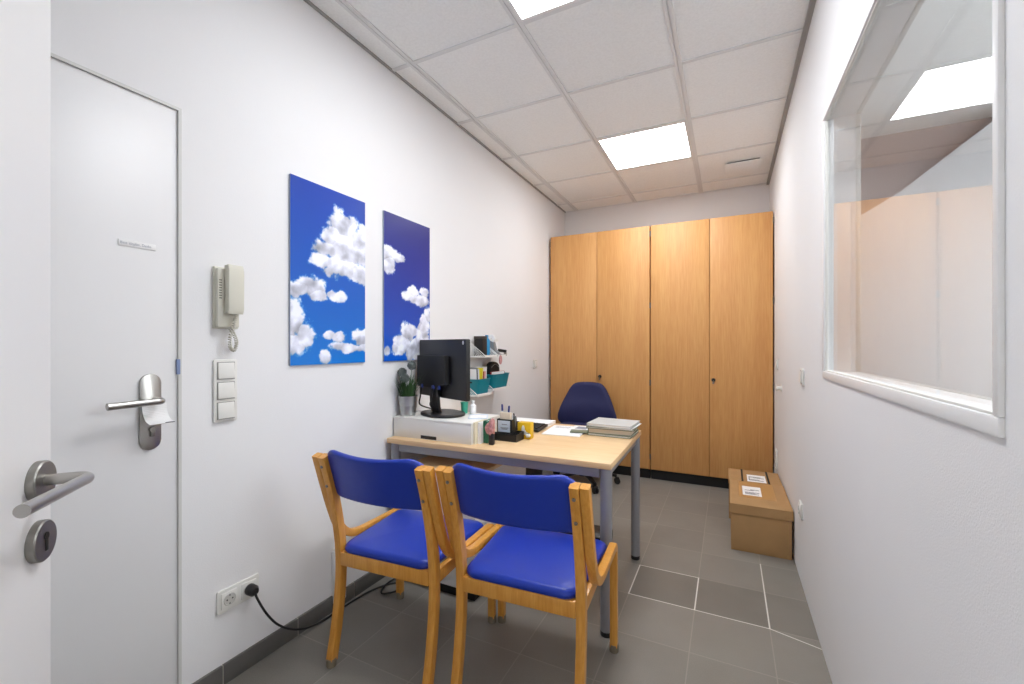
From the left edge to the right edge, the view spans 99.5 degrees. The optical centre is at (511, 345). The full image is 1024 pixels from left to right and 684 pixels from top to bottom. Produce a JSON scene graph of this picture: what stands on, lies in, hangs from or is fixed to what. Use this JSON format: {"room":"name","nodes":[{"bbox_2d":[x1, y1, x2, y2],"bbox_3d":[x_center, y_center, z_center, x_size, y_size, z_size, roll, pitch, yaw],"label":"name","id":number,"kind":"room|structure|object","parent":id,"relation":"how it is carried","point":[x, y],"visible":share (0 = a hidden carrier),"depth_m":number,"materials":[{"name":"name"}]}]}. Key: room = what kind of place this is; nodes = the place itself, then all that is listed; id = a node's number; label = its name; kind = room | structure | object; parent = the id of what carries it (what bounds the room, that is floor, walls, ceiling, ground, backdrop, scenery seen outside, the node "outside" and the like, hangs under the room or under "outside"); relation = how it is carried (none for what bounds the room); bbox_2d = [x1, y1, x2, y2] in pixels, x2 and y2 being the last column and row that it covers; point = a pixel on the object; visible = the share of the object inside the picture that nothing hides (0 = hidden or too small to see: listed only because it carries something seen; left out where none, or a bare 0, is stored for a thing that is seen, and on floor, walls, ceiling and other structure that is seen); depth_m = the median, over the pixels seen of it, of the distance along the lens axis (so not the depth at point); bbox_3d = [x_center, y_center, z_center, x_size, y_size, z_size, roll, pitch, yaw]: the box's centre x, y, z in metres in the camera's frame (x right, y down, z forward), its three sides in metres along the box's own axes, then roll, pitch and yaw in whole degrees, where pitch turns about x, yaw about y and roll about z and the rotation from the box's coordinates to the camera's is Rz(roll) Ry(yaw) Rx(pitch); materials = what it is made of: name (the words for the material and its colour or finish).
{"room":"small office","nodes":[
{"label":"small office","id":0,"kind":"room"},
{"bbox_2d":[51,0,564,683],"bbox_3d":[-0.578,-0.156,2.607,0.120,2.736,5.190,0,0,26],"label":"wall","id":1,"kind":"structure","parent":0,"point":[266,91],"depth_m":1.76,"materials":[{"name":"paint"}]},
{"bbox_2d":[51,53,181,683],"bbox_3d":[-1.307,0.214,1.054,0.160,1.995,0.872,0,0,26],"label":"door","id":2,"kind":"structure","parent":1,"relation":"in","point":[116,147],"depth_m":1.29,"materials":[{"name":"grey"}]},
{"bbox_2d":[118,239,155,250],"bbox_3d":[-1.151,-0.309,1.333,0.003,0.018,0.095,0,0,26],"label":"door sign","id":3,"kind":"object","parent":2,"relation":"attached to","point":[123,242],"visible":1,"depth_m":1.33,"materials":[{"name":"white plastic"}]},
{"bbox_2d":[142,402,174,424],"bbox_3d":[-1.100,0.212,1.350,0.052,0.060,0.065,0,0,26],"label":"tag","id":4,"kind":"object","parent":2,"relation":"attached to","point":[154,414],"visible":0.95,"depth_m":1.35,"materials":[{"name":"white paper"}]},
{"bbox_2d":[213,359,236,422],"bbox_3d":[-1.029,0.160,1.549,0.016,0.222,0.079,0,0,26],"label":"light switch","id":5,"kind":"object","parent":1,"relation":"attached to","point":[224,370],"visible":1,"depth_m":1.54,"materials":[{"name":"white plastic"}]},
{"bbox_2d":[212,264,243,351],"bbox_3d":[-1.008,-0.131,1.545,0.057,0.310,0.083,0,0,26],"label":"wall telephone","id":6,"kind":"object","parent":1,"relation":"attached to","point":[228,280],"visible":1,"depth_m":1.53,"materials":[{"name":"beige plastic"}]},
{"bbox_2d":[216,573,258,614],"bbox_3d":[-1.006,0.913,1.597,0.015,0.081,0.152,0,0,26],"label":"wall socket","id":7,"kind":"object","parent":1,"relation":"attached to","point":[233,595],"visible":0.83,"depth_m":1.58,"materials":[{"name":"white plastic"}]},
{"bbox_2d":[192,572,384,683],"bbox_3d":[-0.248,1.177,3.123,0.011,0.071,3.771,0,0,26],"label":"baseboard","id":8,"kind":"structure","parent":1,"relation":"attached to","point":[249,657],"depth_m":1.73,"materials":[{"name":"tile"}]},
{"bbox_2d":[289,173,364,365],"bbox_3d":[-0.823,-0.312,1.967,0.010,0.790,0.410,0,0,26],"label":"wall picture","id":9,"kind":"object","parent":1,"relation":"attached to","point":[327,226],"visible":1,"depth_m":1.94,"materials":[{"name":"blue"}]},
{"bbox_2d":[332,548,345,600],"bbox_3d":[-0.799,1.054,2.002,0.024,0.246,0.066,0,0,26],"label":"pipe","id":10,"kind":"object","parent":1,"relation":"attached to","point":[333,551],"visible":0.3,"depth_m":1.97,"materials":[{"name":"white paint"}]},
{"bbox_2d":[383,210,429,360],"bbox_3d":[-0.587,-0.312,2.442,0.010,0.790,0.388,0,0,26],"label":"wall picture","id":11,"kind":"object","parent":1,"relation":"attached to","point":[406,243],"visible":0.98,"depth_m":2.42,"materials":[{"name":"blue"}]},
{"bbox_2d":[303,0,565,212],"bbox_3d":[-0.519,-1.476,2.577,0.012,0.010,4.990,0,0,26],"label":"trim","id":12,"kind":"structure","parent":1,"relation":"attached to","point":[308,2],"depth_m":2.43,"materials":[{"name":"grey metal"}]},
{"bbox_2d":[470,388,491,396],"bbox_3d":[-0.248,0.283,2.975,0.140,0.114,0.197,0,0,26],"label":"wall shelf","id":13,"kind":"object","parent":1,"relation":"attached to","point":[490,392],"visible":0.09,"depth_m":2.88,"materials":[{"name":"white"}]},
{"bbox_2d":[470,378,490,394],"bbox_3d":[-0.242,0.281,2.972,0.134,0.110,0.181,0,0,26],"label":"basket","id":14,"kind":"object","parent":13,"relation":"on","point":[480,386],"visible":0.62,"depth_m":2.90,"materials":[{"name":"teal plastic"}]},
{"bbox_2d":[470,369,476,379],"bbox_3d":[-0.274,0.243,2.914,0.085,0.170,0.023,0,0,26],"label":"brochure","id":15,"kind":"object","parent":14,"relation":"in","point":[473,375],"visible":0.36,"depth_m":2.90,"materials":[{"name":"white paper"}]},
{"bbox_2d":[478,368,482,378],"bbox_3d":[-0.241,0.241,2.981,0.085,0.175,0.029,0,0,26],"label":"brochure","id":16,"kind":"object","parent":14,"relation":"in","point":[480,369],"visible":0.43,"depth_m":2.97,"materials":[{"name":"yellow paper"}]},
{"bbox_2d":[476,367,486,377],"bbox_3d":[-0.217,0.238,3.028,0.085,0.180,0.019,0,0,26],"label":"brochure","id":17,"kind":"object","parent":14,"relation":"in","point":[484,368],"visible":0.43,"depth_m":3.02,"materials":[{"name":"white paper"}]},
{"bbox_2d":[470,342,496,357],"bbox_3d":[-0.205,0.025,3.060,0.140,0.114,0.177,0,0,26],"label":"wall shelf","id":18,"kind":"object","parent":1,"relation":"attached to","point":[472,346],"visible":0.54,"depth_m":3.00,"materials":[{"name":"white metal"}]},
{"bbox_2d":[474,336,486,356],"bbox_3d":[-0.222,0.006,3.053,0.072,0.143,0.066,0,0,26],"label":"storage box","id":19,"kind":"object","parent":18,"relation":"on","point":[480,342],"visible":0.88,"depth_m":3.03,"materials":[{"name":"black plastic"}]},
{"bbox_2d":[485,335,489,354],"bbox_3d":[-0.180,0.002,3.102,0.046,0.152,0.046,0,0,26],"label":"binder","id":20,"kind":"object","parent":18,"relation":"on","point":[488,339],"visible":0.39,"depth_m":3.08,"materials":[{"name":"blue plastic"}]},
{"bbox_2d":[490,346,507,356],"bbox_3d":[-0.125,0.025,3.221,0.140,0.114,0.157,0,0,26],"label":"wall shelf","id":21,"kind":"object","parent":1,"relation":"attached to","point":[502,355],"visible":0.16,"depth_m":3.18,"materials":[{"name":"white metal"}]},
{"bbox_2d":[488,335,499,354],"bbox_3d":[-0.143,0.000,3.171,0.105,0.155,0.036,0,0,26],"label":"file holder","id":22,"kind":"object","parent":21,"relation":"on","point":[492,342],"visible":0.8,"depth_m":3.16,"materials":[{"name":"grey plastic"}]},
{"bbox_2d":[498,349,506,355],"bbox_3d":[-0.101,0.048,3.262,0.130,0.059,0.028,0,0,18],"label":"stapler","id":23,"kind":"object","parent":21,"relation":"on","point":[499,350],"visible":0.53,"depth_m":3.24,"materials":[{"name":"black plastic"}]},
{"bbox_2d":[488,383,510,390],"bbox_3d":[-0.134,0.263,3.204,0.140,0.114,0.275,0,0,26],"label":"wall shelf","id":24,"kind":"object","parent":1,"relation":"attached to","point":[507,386],"visible":0.06,"depth_m":3.14,"materials":[{"name":"white"}]},
{"bbox_2d":[487,372,508,388],"bbox_3d":[-0.128,0.261,3.201,0.134,0.110,0.252,0,0,26],"label":"basket","id":25,"kind":"object","parent":24,"relation":"on","point":[497,380],"visible":0.57,"depth_m":3.12,"materials":[{"name":"teal plastic"}]},
{"bbox_2d":[486,362,499,373],"bbox_3d":[-0.140,0.215,3.229,0.039,0.191,0.172,0,0,26],"label":"pouch","id":26,"kind":"object","parent":25,"relation":"in","point":[491,366],"visible":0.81,"depth_m":3.19,"materials":[{"name":"black fabric"}]},
{"bbox_2d":[490,371,504,373],"bbox_3d":[-0.109,0.228,3.192,0.019,0.076,0.200,0,0,26],"label":"brochure","id":27,"kind":"object","parent":25,"relation":"in","point":[495,372],"visible":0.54,"depth_m":3.20,"materials":[{"name":"white paper"}]},
{"bbox_2d":[533,360,537,367],"bbox_3d":[0.221,0.173,4.057,0.016,0.081,0.081,0,0,26],"label":"light switch","id":28,"kind":"object","parent":1,"relation":"attached to","point":[534,361],"visible":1,"depth_m":4.04,"materials":[{"name":"white plastic"}]},
{"bbox_2d":[227,469,831,683],"bbox_3d":[1.379,1.262,0.793,5.240,0.100,6.690,0,0,26],"label":"floor","id":29,"kind":"structure","parent":0,"point":[694,608],"depth_m":1.85,"materials":[{"name":"tile"}]},
{"bbox_2d":[0,0,94,683],"bbox_3d":[-0.452,0.213,0.215,0.103,1.982,0.850,0,0,-24],"label":"door","id":30,"kind":"structure","parent":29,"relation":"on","point":[29,478],"depth_m":0.54,"materials":[{"name":"white paint"}]},
{"bbox_2d":[245,578,395,630],"bbox_3d":[-0.619,0.964,2.162,0.135,0.504,1.330,0,0,28],"label":"power cord","id":31,"kind":"object","parent":29,"relation":"on","point":[252,589],"visible":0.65,"depth_m":1.73,"materials":[{"name":"black plastic"}]},
{"bbox_2d":[312,450,495,683],"bbox_3d":[-0.410,0.798,1.755,0.523,0.828,0.552,0,0,22],"label":"chair","id":32,"kind":"object","parent":29,"relation":"on","point":[403,543],"visible":0.94,"depth_m":1.58,"materials":[{"name":"blue fabric"}]},
{"bbox_2d":[417,455,525,600],"bbox_3d":[-0.224,0.909,2.386,0.420,0.606,0.598,0,0,26],"label":"drawer pedestal","id":33,"kind":"object","parent":29,"relation":"on","point":[448,584],"visible":0.03,"depth_m":2.20,"materials":[{"name":"white"}]},
{"bbox_2d":[387,423,640,637],"bbox_3d":[0.042,0.849,2.378,1.174,0.727,0.786,0,0,25],"label":"desk","id":34,"kind":"object","parent":29,"relation":"on","point":[586,455],"visible":0.51,"depth_m":2.05,"materials":[{"name":"brown wood"}]},
{"bbox_2d":[394,409,499,444],"bbox_3d":[-0.352,0.432,2.352,0.488,0.105,0.294,0,0,26],"label":"storage box","id":35,"kind":"object","parent":34,"relation":"on","point":[459,430],"visible":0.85,"depth_m":2.23,"materials":[{"name":"white plastic"}]},
{"bbox_2d":[396,361,420,415],"bbox_3d":[-0.568,0.231,2.339,0.130,0.298,0.185,0,0,26],"label":"potted plant","id":36,"kind":"object","parent":35,"relation":"on","point":[407,401],"visible":1,"depth_m":2.33,"materials":[{"name":"green plant"}]},
{"bbox_2d":[417,339,469,417],"bbox_3d":[-0.371,0.173,2.369,0.209,0.413,0.456,0,0,-43],"label":"computer monitor","id":37,"kind":"object","parent":35,"relation":"on","point":[443,365],"visible":1,"depth_m":2.31,"materials":[{"name":"black plastic"}]},
{"bbox_2d":[460,402,467,412],"bbox_3d":[-0.267,0.349,2.437,0.045,0.062,0.044,0,0,26],"label":"plastic cup","id":38,"kind":"object","parent":35,"relation":"on","point":[464,405],"visible":0.81,"depth_m":2.42,"materials":[{"name":"teal plastic"}]},
{"bbox_2d":[470,400,475,413],"bbox_3d":[-0.217,0.343,2.416,0.036,0.075,0.036,0,0,26],"label":"bottle","id":39,"kind":"object","parent":35,"relation":"on","point":[472,406],"visible":0.94,"depth_m":2.40,"materials":[{"name":"white plastic"}]},
{"bbox_2d":[468,414,487,418],"bbox_3d":[-0.180,0.377,2.307,0.100,0.006,0.140,0,0,-2],"label":"notepad","id":40,"kind":"object","parent":35,"relation":"on","point":[471,416],"visible":1,"depth_m":2.29,"materials":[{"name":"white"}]},
{"bbox_2d":[473,419,486,444],"bbox_3d":[-0.159,0.431,2.176,0.010,0.108,0.117,0,0,26],"label":"book","id":41,"kind":"object","parent":34,"relation":"on","point":[475,424],"visible":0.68,"depth_m":2.12,"materials":[{"name":"beige paper"}]},
{"bbox_2d":[478,421,482,443],"bbox_3d":[-0.141,0.433,2.181,0.014,0.104,0.098,0,0,26],"label":"book","id":42,"kind":"object","parent":34,"relation":"on","point":[480,424],"visible":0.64,"depth_m":2.14,"materials":[{"name":"white paper"}]},
{"bbox_2d":[483,419,489,442],"bbox_3d":[-0.117,0.430,2.185,0.022,0.110,0.072,0,0,26],"label":"folder","id":43,"kind":"object","parent":34,"relation":"on","point":[485,435],"visible":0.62,"depth_m":2.15,"materials":[{"name":"green"}]},
{"bbox_2d":[485,418,494,444],"bbox_3d":[-0.108,0.420,2.123,0.052,0.131,0.034,0,0,26],"label":"ornament","id":44,"kind":"object","parent":34,"relation":"on","point":[490,427],"visible":1,"depth_m":2.11,"materials":[{"name":"pink plastic"}]},
{"bbox_2d":[495,418,523,442],"bbox_3d":[-0.025,0.432,2.238,0.148,0.105,0.088,0,0,26],"label":"desk organizer","id":45,"kind":"object","parent":34,"relation":"on","point":[507,431],"visible":0.83,"depth_m":2.22,"materials":[{"name":"black plastic"}]},
{"bbox_2d":[500,412,512,419],"bbox_3d":[-0.028,0.414,2.255,0.066,0.133,0.023,0,0,26],"label":"block","id":46,"kind":"object","parent":45,"relation":"in","point":[503,415],"visible":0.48,"depth_m":2.25,"materials":[{"name":"beige paper"}]},
{"bbox_2d":[518,421,533,438],"bbox_3d":[0.068,0.443,2.258,0.077,0.085,0.069,0,0,23],"label":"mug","id":47,"kind":"object","parent":34,"relation":"on","point":[527,427],"visible":0.97,"depth_m":2.24,"materials":[{"name":"yellow ceramic"}]},
{"bbox_2d":[517,421,547,431],"bbox_3d":[-0.014,0.469,2.574,0.430,0.028,0.150,0,0,26],"label":"keyboard","id":48,"kind":"object","parent":34,"relation":"on","point":[538,427],"visible":0.2,"depth_m":2.48,"materials":[{"name":"black plastic"}]},
{"bbox_2d":[516,417,555,426],"bbox_3d":[0.116,0.475,2.688,0.275,0.020,0.145,0,0,25],"label":"paper sheet","id":49,"kind":"object","parent":34,"relation":"on","point":[549,422],"visible":0.39,"depth_m":2.69,"materials":[{"name":"white paper"}]},
{"bbox_2d":[542,425,583,436],"bbox_3d":[0.307,0.482,2.456,0.210,0.005,0.270,0,0,21],"label":"paper sheet","id":50,"kind":"object","parent":34,"relation":"on","point":[559,430],"visible":0.8,"depth_m":2.39,"materials":[{"name":"white paper"}]},
{"bbox_2d":[567,425,587,429],"bbox_3d":[0.410,0.479,2.494,0.150,0.002,0.150,0,0,28],"label":"paper sheet","id":51,"kind":"object","parent":50,"relation":"on","point":[575,426],"visible":0.53,"depth_m":2.50,"materials":[{"name":"white paper"}]},
{"bbox_2d":[570,429,587,432],"bbox_3d":[0.375,0.474,2.400,0.100,0.004,0.075,0,0,15],"label":"paper sheet","id":52,"kind":"object","parent":50,"relation":"on","point":[572,430],"visible":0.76,"depth_m":2.38,"materials":[{"name":"white paper"}]},
{"bbox_2d":[587,430,638,438],"bbox_3d":[0.561,0.479,2.393,0.230,0.012,0.215,0,0,28],"label":"folder","id":53,"kind":"object","parent":34,"relation":"on","point":[637,431],"visible":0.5,"depth_m":2.30,"materials":[{"name":"grey"}]},
{"bbox_2d":[588,428,637,435],"bbox_3d":[0.562,0.460,2.399,0.234,0.026,0.205,0,0,25],"label":"binder","id":54,"kind":"object","parent":53,"relation":"on","point":[590,430],"visible":0.52,"depth_m":2.31,"materials":[{"name":"grey"}]},
{"bbox_2d":[586,426,637,431],"bbox_3d":[0.562,0.443,2.399,0.254,0.009,0.215,0,0,24],"label":"folder","id":55,"kind":"object","parent":54,"relation":"on","point":[593,427],"visible":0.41,"depth_m":2.31,"materials":[{"name":"grey"}]},
{"bbox_2d":[594,423,641,429],"bbox_3d":[0.571,0.436,2.391,0.232,0.003,0.210,0,0,31],"label":"paper sheet","id":56,"kind":"object","parent":55,"relation":"on","point":[640,423],"visible":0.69,"depth_m":2.31,"materials":[{"name":"white paper"}]},
{"bbox_2d":[587,417,639,429],"bbox_3d":[0.562,0.428,2.393,0.239,0.014,0.215,0,0,29],"label":"folder","id":57,"kind":"object","parent":56,"relation":"on","point":[599,422],"visible":1,"depth_m":2.35,"materials":[{"name":"grey"}]},
{"bbox_2d":[435,463,618,683],"bbox_3d":[0.082,0.798,1.575,0.523,0.828,0.552,0,0,22],"label":"chair","id":58,"kind":"object","parent":29,"relation":"on","point":[524,559],"visible":1,"depth_m":1.41,"materials":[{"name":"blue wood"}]},
{"bbox_2d":[526,468,542,474],"bbox_3d":[0.085,1.012,3.443,0.180,0.400,0.402,0,0,26],"label":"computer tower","id":59,"kind":"object","parent":29,"relation":"on","point":[529,471],"visible":0.02,"depth_m":3.41,"materials":[{"name":"black plastic"}]},
{"bbox_2d":[553,382,619,493],"bbox_3d":[0.637,0.776,3.846,0.621,0.872,0.632,0,0,21],"label":"swivel chair","id":60,"kind":"object","parent":29,"relation":"on","point":[584,402],"visible":0.46,"depth_m":3.98,"materials":[{"name":"blue fabric"}]},
{"bbox_2d":[562,525,612,539],"bbox_3d":[0.432,1.160,2.711,0.374,0.104,0.120,0,0,26],"label":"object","id":61,"kind":"object","parent":29,"relation":"on","point":[596,527],"visible":0.02,"depth_m":2.67,"materials":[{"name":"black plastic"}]},
{"bbox_2d":[550,226,650,477],"bbox_3d":[0.921,0.064,4.350,0.970,2.297,0.508,0,0,26],"label":"wardrobe","id":62,"kind":"object","parent":29,"relation":"on","point":[600,309],"visible":0.79,"depth_m":4.10,"materials":[{"name":"brown wood"}]},
{"bbox_2d":[650,211,773,488],"bbox_3d":[1.785,0.064,3.919,0.961,2.297,0.508,0,0,26],"label":"wardrobe","id":63,"kind":"object","parent":29,"relation":"on","point":[712,299],"visible":0.95,"depth_m":3.70,"materials":[{"name":"brown wood"}]},
{"bbox_2d":[728,468,781,517],"bbox_3d":[1.732,1.074,3.109,0.324,0.276,0.321,0,0,26],"label":"cardboard box","id":64,"kind":"object","parent":29,"relation":"on","point":[733,474],"visible":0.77,"depth_m":3.08,"materials":[{"name":"brown cardboard"}]},
{"bbox_2d":[730,480,793,559],"bbox_3d":[1.550,1.073,2.730,0.319,0.279,0.500,0,0,26],"label":"cardboard box","id":65,"kind":"object","parent":29,"relation":"on","point":[762,515],"visible":1,"depth_m":2.54,"materials":[{"name":"brown cardboard"}]},
{"bbox_2d":[309,0,809,211],"bbox_3d":[0.288,-1.490,2.018,1.955,0.020,5.270,0,0,26],"label":"ceiling","id":66,"kind":"structure","parent":0,"point":[593,42],"depth_m":2.39,"materials":[{"name":"tile"}]},
{"bbox_2d":[335,0,802,210],"bbox_3d":[0.285,-1.489,2.013,1.955,0.031,5.281,0,0,26],"label":"grid","id":67,"kind":"object","parent":66,"relation":"attached to","point":[678,63],"visible":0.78,"depth_m":2.45,"materials":[{"name":"white metal"}]},
{"bbox_2d":[508,0,580,21],"bbox_3d":[0.174,-1.484,1.575,0.602,0.021,0.602,0,0,26],"label":"ceiling light","id":68,"kind":"object","parent":67,"relation":"attached to","point":[525,10],"visible":1,"depth_m":1.89,"materials":[{"name":"white paint"}]},
{"bbox_2d":[597,121,691,169],"bbox_3d":[1.010,-1.484,3.253,0.602,0.021,0.602,0,0,26],"label":"ceiling light","id":69,"kind":"object","parent":67,"relation":"attached to","point":[670,142],"visible":0.87,"depth_m":3.22,"materials":[{"name":"white paint"}]},
{"bbox_2d":[725,158,761,174],"bbox_3d":[1.900,-1.470,3.567,0.260,0.017,0.260,0,0,26],"label":"ceiling vent","id":70,"kind":"object","parent":66,"relation":"in","point":[750,165],"visible":1,"depth_m":3.54,"materials":[{"name":"metal"}]},
{"bbox_2d":[565,184,768,235],"bbox_3d":[1.475,-0.156,4.427,2.172,2.736,0.100,0,0,26],"label":"wall","id":71,"kind":"structure","parent":0,"point":[751,199],"depth_m":4.32,"materials":[{"name":"paint"}]},
{"bbox_2d":[566,183,766,212],"bbox_3d":[1.460,-1.476,4.372,1.955,0.009,0.012,0,0,26],"label":"trim","id":72,"kind":"structure","parent":71,"relation":"attached to","point":[760,183],"depth_m":4.31,"materials":[{"name":"white metal"}]},
{"bbox_2d":[769,0,1023,683],"bbox_3d":[1.269,-0.156,1.686,0.097,2.736,5.190,0,0,26],"label":"wall","id":73,"kind":"structure","parent":0,"point":[908,543],"depth_m":1.15,"materials":[{"name":"paint"}]},
{"bbox_2d":[775,449,777,470],"bbox_3d":[2.015,0.870,3.309,0.015,0.151,0.081,0,0,26],"label":"wall socket","id":74,"kind":"object","parent":73,"relation":"attached to","point":[776,451],"visible":1,"depth_m":3.27,"materials":[{"name":"white plastic"}]},
{"bbox_2d":[775,359,778,369],"bbox_3d":[1.988,0.140,3.255,0.016,0.081,0.081,0,0,26],"label":"light switch","id":75,"kind":"object","parent":73,"relation":"attached to","point":[777,360],"visible":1,"depth_m":3.22,"materials":[{"name":"white plastic"}]},
{"bbox_2d":[776,385,781,391],"bbox_3d":[1.867,0.300,3.036,0.036,0.052,0.052,0,0,26],"label":"door stop","id":76,"kind":"object","parent":73,"relation":"attached to","point":[777,387],"visible":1,"depth_m":3.02,"materials":[{"name":"white plastic"}]},
{"bbox_2d":[766,0,815,184],"bbox_3d":[1.216,-1.472,1.713,0.022,0.018,4.990,0,0,26],"label":"trim","id":77,"kind":"structure","parent":73,"relation":"attached to","point":[811,6],"depth_m":2.36,"materials":[{"name":"grey metal"}]},
{"bbox_2d":[798,500,802,519],"bbox_3d":[1.464,0.835,2.203,0.015,0.081,0.081,0,0,26],"label":"wall socket","id":78,"kind":"object","parent":73,"relation":"attached to","point":[800,505],"visible":1,"depth_m":2.18,"materials":[{"name":"white plastic"}]},
{"bbox_2d":[798,368,803,385],"bbox_3d":[1.446,0.157,2.170,0.016,0.081,0.081,0,0,26],"label":"light switch","id":79,"kind":"object","parent":73,"relation":"attached to","point":[801,372],"visible":1,"depth_m":2.15,"materials":[{"name":"white plastic"}]},
{"bbox_2d":[822,0,1004,437],"bbox_3d":[0.985,-0.384,1.110,0.116,1.020,1.246,0,0,26],"label":"window","id":80,"kind":"structure","parent":73,"relation":"in","point":[991,422],"depth_m":0.76,"materials":[{"name":"white paint"}]},
{"bbox_2d":[861,122,991,397],"bbox_3d":[3.239,-0.126,2.576,2.300,2.676,0.100,0,0,26],"label":"wall","id":81,"kind":"structure","parent":0,"point":[926,249],"depth_m":2.78,"materials":[{"name":"white paint"}]},
{"bbox_2d":[861,0,991,138],"bbox_3d":[2.491,-1.492,0.703,2.968,0.025,4.520,0,0,26],"label":"ceiling","id":82,"kind":"structure","parent":0,"point":[940,72],"depth_m":2.37,"materials":[{"name":"tile"}]},
{"bbox_2d":[861,117,991,214],"bbox_3d":[3.477,-0.156,2.681,2.968,2.736,0.100,0,0,26],"label":"wall","id":83,"kind":"structure","parent":0,"point":[890,163],"depth_m":3.01,"materials":[{"name":"white paint"}]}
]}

